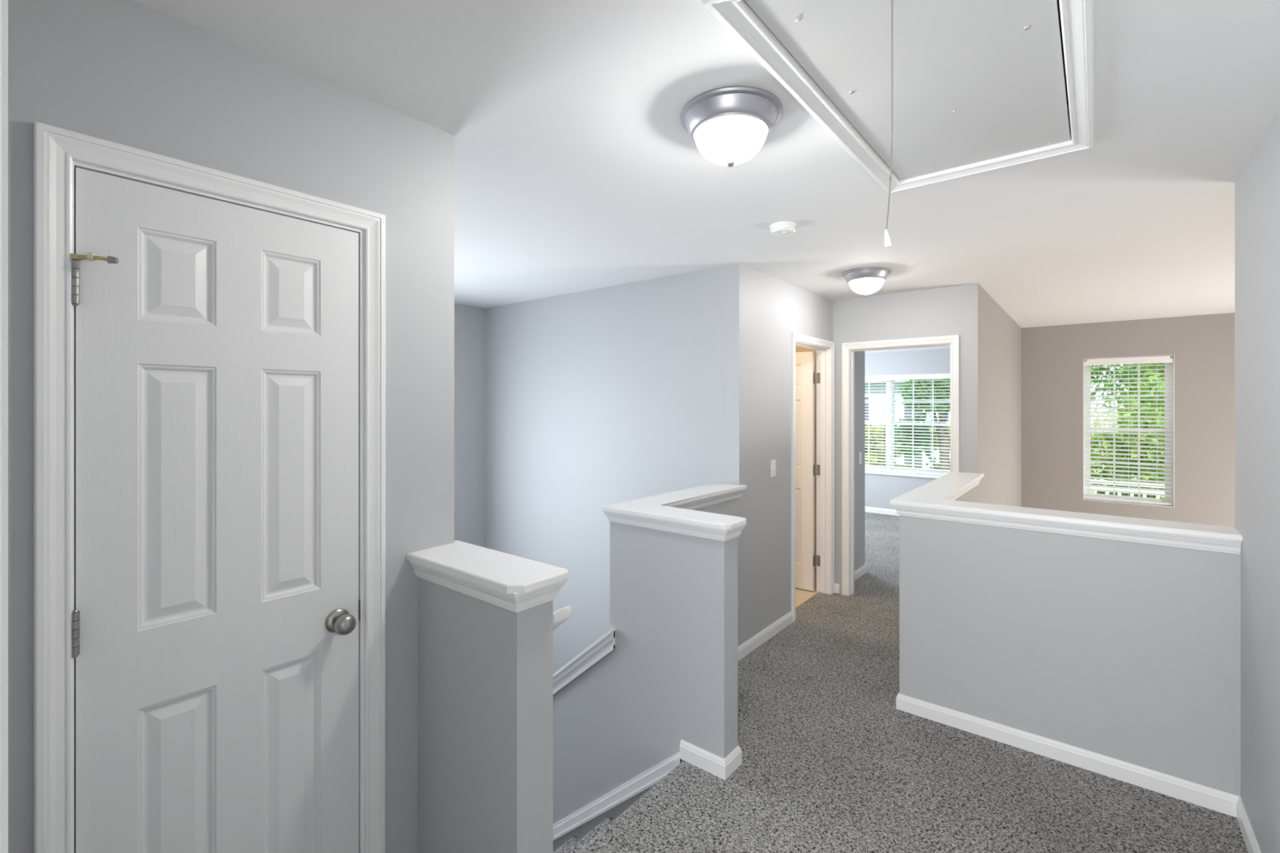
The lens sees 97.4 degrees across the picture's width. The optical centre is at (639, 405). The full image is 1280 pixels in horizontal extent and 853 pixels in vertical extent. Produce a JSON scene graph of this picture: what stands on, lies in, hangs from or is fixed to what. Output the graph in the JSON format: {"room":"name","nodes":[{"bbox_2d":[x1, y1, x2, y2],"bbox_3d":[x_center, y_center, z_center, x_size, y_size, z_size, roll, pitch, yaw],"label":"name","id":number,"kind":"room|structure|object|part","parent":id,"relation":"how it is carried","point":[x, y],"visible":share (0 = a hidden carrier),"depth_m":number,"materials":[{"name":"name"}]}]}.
{"room":"upstairs hallway","nodes":[
{"label":"upstairs hallway","id":0,"kind":"room"},
{"bbox_2d":[8,0,454,852],"bbox_3d":[-0.976,0.340,1.467,0.115,2.440,1.037,0,0,39],"label":"wall","id":1,"kind":"structure","parent":0,"point":[129,73],"depth_m":1.42,"materials":[{"name":"grey paint"}]},
{"bbox_2d":[33,120,385,852],"bbox_3d":[-0.994,0.502,1.395,0.179,2.116,0.698,0,0,39],"label":"door","id":2,"kind":"structure","parent":1,"relation":"in","point":[209,344],"depth_m":1.32,"materials":[{"name":"white paint"}]},
{"bbox_3d":[-0.805,0.594,1.530,0.056,0.055,0.055,0,0,39],"label":"knob","id":3,"kind":"part","parent":2,"relation":"part of","materials":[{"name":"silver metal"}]},
{"bbox_3d":[-0.806,0.583,1.609,0.031,0.058,0.002,0,0,39],"label":"strike plate","id":4,"kind":"part","parent":2,"relation":"part of","materials":[{"name":"silver metal"}]},
{"bbox_2d":[454,303,486,547],"bbox_3d":[-2.122,1.715,4.289,0.120,5.190,2.190,0,0,39],"label":"wall","id":5,"kind":"structure","parent":0,"point":[470,322],"depth_m":4.97,"materials":[{"name":"grey paint"}]},
{"bbox_2d":[417,577,552,852],"bbox_3d":[-0.461,2.390,1.630,0.480,3.840,0.122,0,0,39],"label":"wall","id":6,"kind":"structure","parent":0,"point":[485,669],"depth_m":1.52,"materials":[{"name":"grey paint"}]},
{"bbox_2d":[406,540,568,613],"bbox_3d":[-0.459,0.486,1.629,0.546,0.078,0.194,0,0,39],"label":"wall cap","id":7,"kind":"object","parent":6,"relation":"attached to","point":[515,584],"visible":0.95,"depth_m":1.54,"materials":[{"name":"white"}]},
{"bbox_2d":[552,605,571,631],"bbox_3d":[-0.912,1.297,2.122,1.796,1.471,0.073,0,0,39],"label":"handrail","id":8,"kind":"object","parent":6,"relation":"attached to","point":[560,616],"visible":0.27,"depth_m":1.56,"materials":[{"name":"white"}]},
{"bbox_2d":[486,266,723,674],"bbox_3d":[-0.449,1.715,4.381,2.564,5.190,0.080,0,0,39],"label":"wall","id":9,"kind":"structure","parent":0,"point":[598,397],"depth_m":4.25,"materials":[{"name":"grey paint"}]},
{"bbox_2d":[552,521,737,852],"bbox_3d":[-0.461,2.410,3.093,2.188,3.800,0.115,0,0,39],"label":"wall","id":10,"kind":"structure","parent":0,"point":[670,676],"depth_m":2.60,"materials":[{"name":"grey paint"}]},
{"bbox_2d":[552,628,615,694],"bbox_3d":[-0.699,1.792,3.284,1.578,1.407,0.179,0,0,39],"label":"wall cap","id":11,"kind":"object","parent":10,"relation":"attached to","point":[604,645],"visible":0.3,"depth_m":2.85,"materials":[{"name":"white"}]},
{"bbox_2d":[552,751,681,840],"bbox_3d":[-0.587,2.423,3.111,1.970,1.782,0.017,0,0,39],"label":"baseboard","id":12,"kind":"structure","parent":10,"relation":"attached to","point":[653,775],"depth_m":2.72,"materials":[{"name":"white"}]},
{"bbox_2d":[601,483,746,541],"bbox_3d":[0.428,0.529,2.955,0.706,0.078,1.091,0,0,39],"label":"wall cap","id":13,"kind":"object","parent":10,"relation":"on","point":[674,512],"visible":1,"depth_m":2.65,"materials":[{"name":"white wood"}]},
{"bbox_2d":[133,0,1279,328],"bbox_3d":[1.167,-0.940,2.034,8.150,0.120,11.030,0,0,39],"label":"ceiling","id":14,"kind":"structure","parent":0,"point":[577,168],"depth_m":2.03,"materials":[{"name":"white paint"}]},
{"bbox_2d":[680,85,782,167],"bbox_3d":[0.273,-0.801,1.699,0.304,0.158,0.304,0,0,39],"label":"ceiling light","id":15,"kind":"object","parent":14,"relation":"attached to","point":[729,126],"visible":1,"depth_m":1.62,"materials":[{"name":"white glass"}]},
{"bbox_3d":[0.273,-0.779,1.699,0.217,0.090,0.217,0,0,39],"label":"lamp shade","id":16,"kind":"part","parent":15,"relation":"part of","materials":[{"name":"white glass"}]},
{"bbox_2d":[768,221,795,236],"bbox_3d":[0.698,-0.857,2.750,0.128,0.046,0.128,0,0,39],"label":"smoke detector","id":17,"kind":"object","parent":14,"relation":"attached to","point":[782,228],"visible":1,"depth_m":2.71,"materials":[{"name":"white plastic"}]},
{"bbox_2d":[841,266,891,296],"bbox_3d":[1.496,-0.801,3.718,0.304,0.158,0.304,0,0,39],"label":"ceiling light","id":18,"kind":"object","parent":14,"relation":"attached to","point":[866,281],"visible":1,"depth_m":3.63,"materials":[{"name":"white glass"}]},
{"bbox_3d":[1.496,-0.779,3.718,0.217,0.090,0.217,0,0,39],"label":"lamp shade","id":19,"kind":"part","parent":18,"relation":"part of","materials":[{"name":"white glass"}]},
{"bbox_2d":[701,0,1094,193],"bbox_3d":[0.823,-0.934,1.539,0.652,0.152,1.393,0,0,39],"label":"attic hatch","id":20,"kind":"object","parent":14,"relation":"attached to","point":[975,81],"visible":0.99,"depth_m":1.49,"materials":[{"name":"white paint"}]},
{"bbox_2d":[884,0,893,248],"bbox_3d":[0.516,-0.602,1.170,0.015,0.546,0.015,0,0,39],"label":"pull cord","id":21,"kind":"object","parent":20,"relation":"hanging from","point":[887,241],"visible":1,"depth_m":1.17,"materials":[{"name":"white fabric"}]},
{"bbox_2d":[693,262,865,646],"bbox_3d":[1.131,1.685,5.983,2.420,5.250,6.380,0,0,39],"label":"wall","id":22,"kind":"structure","parent":0,"point":[762,310],"depth_m":3.73,"materials":[{"name":"grey paint"}]},
{"bbox_2d":[680,610,792,780],"bbox_3d":[0.723,1.521,3.201,0.511,0.078,1.800,0,0,39],"label":"baseboard","id":23,"kind":"structure","parent":22,"relation":"attached to","point":[722,768],"depth_m":2.44,"materials":[{"name":"white"}]},
{"bbox_2d":[770,459,775,477],"bbox_3d":[0.911,0.428,3.825,0.016,0.116,0.072,0,0,39],"label":"light switch","id":24,"kind":"object","parent":22,"relation":"attached to","point":[772,462],"visible":1,"depth_m":3.82,"materials":[{"name":"white plastic"}]},
{"bbox_2d":[858,451,862,464],"bbox_3d":[2.021,0.480,5.146,0.016,0.116,0.072,0,0,39],"label":"light switch","id":25,"kind":"object","parent":22,"relation":"attached to","point":[860,452],"visible":1,"depth_m":5.14,"materials":[{"name":"white plastic"}]},
{"bbox_2d":[795,346,816,568],"bbox_3d":[0.588,0.340,4.995,1.820,2.440,2.200,0,0,39],"label":"wall","id":26,"kind":"structure","parent":0,"point":[798,349],"depth_m":5.40,"materials":[{"name":"beige paint"}]},
{"bbox_2d":[791,332,834,622],"bbox_3d":[1.051,0.516,4.621,0.804,2.087,0.816,0,0,39],"label":"door","id":27,"kind":"structure","parent":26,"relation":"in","point":[804,560],"depth_m":4.69,"materials":[{"name":"white paint"}]},
{"bbox_2d":[832,283,977,594],"bbox_3d":[2.016,0.490,4.455,1.160,2.740,0.120,0,0,39],"label":"wall","id":28,"kind":"structure","parent":0,"point":[953,310],"depth_m":4.29,"materials":[{"name":"grey paint"}]},
{"bbox_2d":[834,582,839,594],"bbox_3d":[1.631,1.521,4.682,0.055,0.078,0.013,0,0,39],"label":"baseboard","id":29,"kind":"structure","parent":28,"relation":"attached to","point":[836,585],"depth_m":4.67,"materials":[{"name":"white"}]},
{"bbox_2d":[854,564,866,581],"bbox_3d":[1.023,1.521,5.745,2.313,0.078,0.633,0,0,39],"label":"baseboard","id":30,"kind":"structure","parent":28,"relation":"attached to","point":[862,570],"depth_m":5.13,"materials":[{"name":"white"}]},
{"bbox_2d":[841,334,959,595],"bbox_3d":[2.039,0.523,4.425,0.853,2.075,0.138,0,0,39],"label":"door frame","id":31,"kind":"structure","parent":28,"relation":"in","point":[848,349],"depth_m":4.62,"materials":[{"name":"white wood"}]},
{"bbox_2d":[865,348,950,510],"bbox_3d":[3.540,0.310,8.176,3.400,2.500,0.160,0,0,39],"label":"wall","id":32,"kind":"structure","parent":0,"point":[880,489],"depth_m":7.99,"materials":[{"name":"grey paint"}]},
{"bbox_2d":[865,506,899,515],"bbox_3d":[3.501,1.521,8.096,3.200,0.078,0.013,0,0,39],"label":"baseboard","id":33,"kind":"structure","parent":32,"relation":"attached to","point":[869,509],"depth_m":8.11,"materials":[{"name":"white wood"}]},
{"bbox_2d":[865,373,950,478],"bbox_3d":[3.600,0.279,8.098,1.730,1.427,0.175,0,0,39],"label":"window","id":34,"kind":"structure","parent":32,"relation":"in","point":[928,476],"depth_m":8.11,"materials":[{"name":"white"}]},
{"bbox_3d":[3.296,0.586,8.410,0.771,0.688,0.022,0,0,39],"label":"sash","id":35,"kind":"part","parent":34,"relation":"part of","materials":[{"name":"white plastic"}]},
{"bbox_3d":[3.300,0.263,8.416,0.805,1.395,0.060,0,0,39],"label":"frame","id":36,"kind":"part","parent":34,"relation":"part of","materials":[{"name":"white plastic"}]},
{"bbox_3d":[3.309,-0.061,8.427,0.771,0.688,0.022,0,0,39],"label":"sash","id":37,"kind":"part","parent":34,"relation":"part of","materials":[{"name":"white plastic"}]},
{"bbox_3d":[3.581,0.976,8.075,1.730,0.032,0.115,0,0,39],"label":"sill","id":38,"kind":"part","parent":34,"relation":"part of","materials":[{"name":"white wood"}]},
{"bbox_2d":[865,373,950,475],"bbox_3d":[3.587,0.260,8.082,1.654,1.381,0.061,0,0,39],"label":"window blind","id":39,"kind":"object","parent":34,"relation":"attached to","point":[929,376],"visible":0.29,"depth_m":7.91,"materials":[{"name":"white plastic"}]},
{"bbox_3d":[3.590,0.941,8.086,1.648,0.018,0.048,0,0,39],"label":"rail","id":40,"kind":"part","parent":39,"relation":"part of","materials":[{"name":"white plastic"}]},
{"bbox_3d":[4.003,0.277,7.750,0.002,1.315,0.052,0,0,39],"label":"ladder cord","id":41,"kind":"part","parent":39,"relation":"part of","materials":[{"name":"white fabric"}]},
{"bbox_3d":[3.970,-0.061,7.892,0.801,0.688,0.022,0,0,39],"label":"sash","id":42,"kind":"part","parent":34,"relation":"part of","materials":[{"name":"white plastic"}]},
{"bbox_3d":[3.960,0.263,7.880,0.835,1.395,0.060,0,0,39],"label":"frame","id":43,"kind":"part","parent":34,"relation":"part of","materials":[{"name":"white plastic"}]},
{"bbox_3d":[3.956,0.586,7.875,0.801,0.688,0.022,0,0,39],"label":"sash","id":44,"kind":"part","parent":34,"relation":"part of","materials":[{"name":"white plastic"}]},
{"bbox_2d":[865,346,950,353],"bbox_3d":[2.384,-0.870,6.751,3.400,0.200,3.910,0,0,39],"label":"ceiling","id":45,"kind":"structure","parent":0,"point":[945,347],"depth_m":7.76,"materials":[{"name":"white paint"}]},
{"bbox_2d":[581,511,1248,852],"bbox_3d":[1.286,1.699,4.384,4.475,0.282,8.670,0,0,39],"label":"floor","id":46,"kind":"structure","parent":0,"point":[831,763],"depth_m":2.31,"materials":[{"name":"grey carpet"}]},
{"bbox_2d":[977,283,1021,506],"bbox_3d":[3.654,1.715,5.645,0.115,5.190,4.029,0,0,39],"label":"wall","id":47,"kind":"structure","parent":0,"point":[999,336],"depth_m":4.86,"materials":[{"name":"grey paint"}]},
{"bbox_2d":[899,484,1240,796],"bbox_3d":[2.323,2.410,3.112,1.262,3.800,1.580,0,0,39],"label":"wall","id":48,"kind":"structure","parent":0,"point":[1127,651],"depth_m":2.43,"materials":[{"name":"grey paint"}]},
{"bbox_2d":[889,471,1242,554],"bbox_3d":[2.321,0.524,3.098,1.348,0.078,1.628,0,0,39],"label":"wall cap","id":49,"kind":"object","parent":48,"relation":"attached to","point":[935,500],"visible":0.87,"depth_m":2.50,"materials":[{"name":"white wood"}]},
{"bbox_3d":[2.428,0.534,3.101,1.185,0.058,1.465,0,0,39],"label":"bed moulding","id":50,"kind":"part","parent":49,"relation":"part of","materials":[{"name":"white wood"}]},
{"bbox_3d":[2.283,0.534,3.126,1.239,0.058,1.607,0,0,39],"label":"bed moulding","id":51,"kind":"part","parent":49,"relation":"part of","materials":[{"name":"white wood"}]},
{"bbox_2d":[896,692,1261,852],"bbox_3d":[1.451,1.521,2.087,1.225,0.078,4.270,0,0,39],"label":"baseboard","id":52,"kind":"structure","parent":48,"relation":"attached to","point":[1214,799],"depth_m":2.39,"materials":[{"name":"white"}]},
{"bbox_2d":[1021,312,1235,527],"bbox_3d":[6.068,1.715,5.070,4.360,5.190,0.160,0,0,39],"label":"wall","id":53,"kind":"structure","parent":0,"point":[1202,347],"depth_m":5.72,"materials":[{"name":"grey paint"}]},
{"bbox_2d":[1083,355,1174,507],"bbox_3d":[5.074,0.255,5.866,0.711,1.513,0.146,0,0,39],"label":"window","id":54,"kind":"structure","parent":53,"relation":"in","point":[1086,493],"depth_m":5.83,"materials":[{"name":"white"}]},
{"bbox_3d":[5.111,-0.099,5.911,0.657,0.746,0.022,0,0,39],"label":"sash","id":55,"kind":"part","parent":54,"relation":"part of","materials":[{"name":"white plastic"}]},
{"bbox_3d":[5.097,0.608,5.894,0.657,0.746,0.022,0,0,39],"label":"sash","id":56,"kind":"part","parent":54,"relation":"part of","materials":[{"name":"white plastic"}]},
{"bbox_2d":[1084,355,1173,505],"bbox_3d":[5.051,0.249,5.838,0.695,1.491,0.063,0,0,39],"label":"window blind","id":57,"kind":"object","parent":54,"relation":"attached to","point":[1160,359],"visible":1,"depth_m":5.81,"materials":[{"name":"white plastic"}]},
{"bbox_3d":[5.064,0.267,5.834,0.002,1.425,0.052,0,0,39],"label":"ladder cord","id":58,"kind":"part","parent":57,"relation":"part of","materials":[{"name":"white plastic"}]},
{"bbox_3d":[5.055,0.986,5.843,0.689,0.018,0.048,0,0,39],"label":"rail","id":59,"kind":"part","parent":57,"relation":"part of","materials":[{"name":"white plastic"}]},
{"bbox_2d":[1235,111,1279,852],"bbox_3d":[1.384,0.480,0.941,0.115,2.720,3.205,0,0,39],"label":"wall","id":60,"kind":"structure","parent":0,"point":[1257,187],"depth_m":1.90,"materials":[{"name":"grey paint"}]},
{"bbox_3d":[-0.967,0.340,0.716,3.495,2.440,0.118,0,0,39],"label":"wall","id":61,"kind":"structure","parent":0,"visible":0},
{"bbox_2d":[0,0,8,852],"bbox_3d":[-0.066,0.510,-0.004,0.912,2.100,0.135,0,0,39],"label":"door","id":62,"kind":"structure","parent":61,"relation":"in","point":[3,3],"depth_m":0.33,"materials":[{"name":"white"}]},
{"label":"outside","id":63,"kind":"structure","parent":0,"visible":0},
{"bbox_2d":[1090,449,1137,493],"bbox_3d":[31.115,4.660,38.369,120.000,0.200,81.200,0,0,39],"label":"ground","id":64,"kind":"structure","parent":63,"point":[1091,491],"depth_m":37.13,"materials":[{"name":"green plant"}]},
{"bbox_2d":[865,421,885,456],"bbox_3d":[7.391,2.520,19.048,2.110,4.100,1.934,0,0,17],"label":"shrub","id":65,"kind":"object","parent":64,"relation":"on","point":[866,428],"visible":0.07,"depth_m":18.52,"materials":[{"name":"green plant"}]},
{"bbox_2d":[865,425,907,466],"bbox_3d":[7.070,2.502,16.350,2.066,4.136,1.759,0,0,-39],"label":"shrub","id":66,"kind":"object","parent":64,"relation":"on","point":[877,431],"visible":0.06,"depth_m":16.23,"materials":[{"name":"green plant"}]},
{"bbox_2d":[865,379,950,468],"bbox_3d":[13.994,0.260,31.783,10.500,8.600,7.800,0,0,39],"label":"house","id":67,"kind":"structure","parent":64,"relation":"on","point":[875,383],"depth_m":28.21,"materials":[{"name":"grey"}]},
{"bbox_3d":[11.524,0.160,29.293,0.900,1.300,0.020,0,0,39],"label":"pane","id":68,"kind":"part","parent":67,"relation":"part of","materials":[{"name":"clear glass"}]},
{"bbox_3d":[13.465,0.160,27.718,0.900,1.300,0.020,0,0,39],"label":"pane","id":69,"kind":"part","parent":67,"relation":"part of","materials":[{"name":"clear glass"}]},
{"bbox_3d":[13.465,2.960,27.718,0.900,1.300,0.020,0,0,39],"label":"pane","id":70,"kind":"part","parent":67,"relation":"part of","materials":[{"name":"clear glass"}]},
{"bbox_2d":[894,378,950,470],"bbox_3d":[7.369,0.441,13.495,3.138,8.248,3.199,0,0,26],"label":"tree","id":71,"kind":"object","parent":64,"relation":"on","point":[940,381],"visible":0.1,"depth_m":13.32,"materials":[{"name":"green plant"}]},
{"bbox_2d":[922,419,950,469],"bbox_3d":[9.315,2.471,16.996,2.088,4.197,1.843,0,0,39],"label":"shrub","id":72,"kind":"object","parent":64,"relation":"on","point":[934,429],"visible":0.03,"depth_m":17.16,"materials":[{"name":"green plant"}]},
{"bbox_2d":[1090,363,1164,482],"bbox_3d":[15.830,-0.395,16.231,9.231,9.920,6.551,0,0,-7],"label":"tree","id":73,"kind":"object","parent":64,"relation":"on","point":[1122,367],"visible":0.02,"depth_m":16.25,"materials":[{"name":"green plant"}]},
{"bbox_2d":[1090,363,1164,498],"bbox_3d":[9.913,0.335,9.903,4.652,8.460,4.669,0,0,5],"label":"tree","id":74,"kind":"object","parent":64,"relation":"on","point":[1146,366],"visible":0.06,"depth_m":9.89,"materials":[{"name":"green plant"}]},
{"bbox_2d":[1090,479,1164,497],"bbox_3d":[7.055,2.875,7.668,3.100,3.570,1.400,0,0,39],"label":"railing","id":75,"kind":"object","parent":64,"relation":"on","point":[1091,487],"visible":0.1,"depth_m":7.99,"materials":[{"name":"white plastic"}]},
{"bbox_3d":[7.143,1.115,7.855,2.400,0.050,0.100,0,0,39],"label":"rail","id":76,"kind":"part","parent":75,"relation":"part of","materials":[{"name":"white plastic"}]},
{"bbox_3d":[7.143,1.192,7.855,2.400,0.055,0.040,0,0,39],"label":"sub rail","id":77,"kind":"part","parent":75,"relation":"part of","materials":[{"name":"white plastic"}]},
{"bbox_3d":[-1.562,3.419,3.912,1.222,0.250,2.010,0,0,39],"label":"floor","id":78,"kind":"structure","parent":0,"visible":0},
{"bbox_2d":[553,760,685,852],"bbox_3d":[-0.765,2.446,2.619,1.699,1.772,1.005,0,0,39],"label":"staircase","id":79,"kind":"structure","parent":78,"relation":"on","point":[574,845],"depth_m":2.57,"materials":[{"name":"grey carpet"}]}
]}

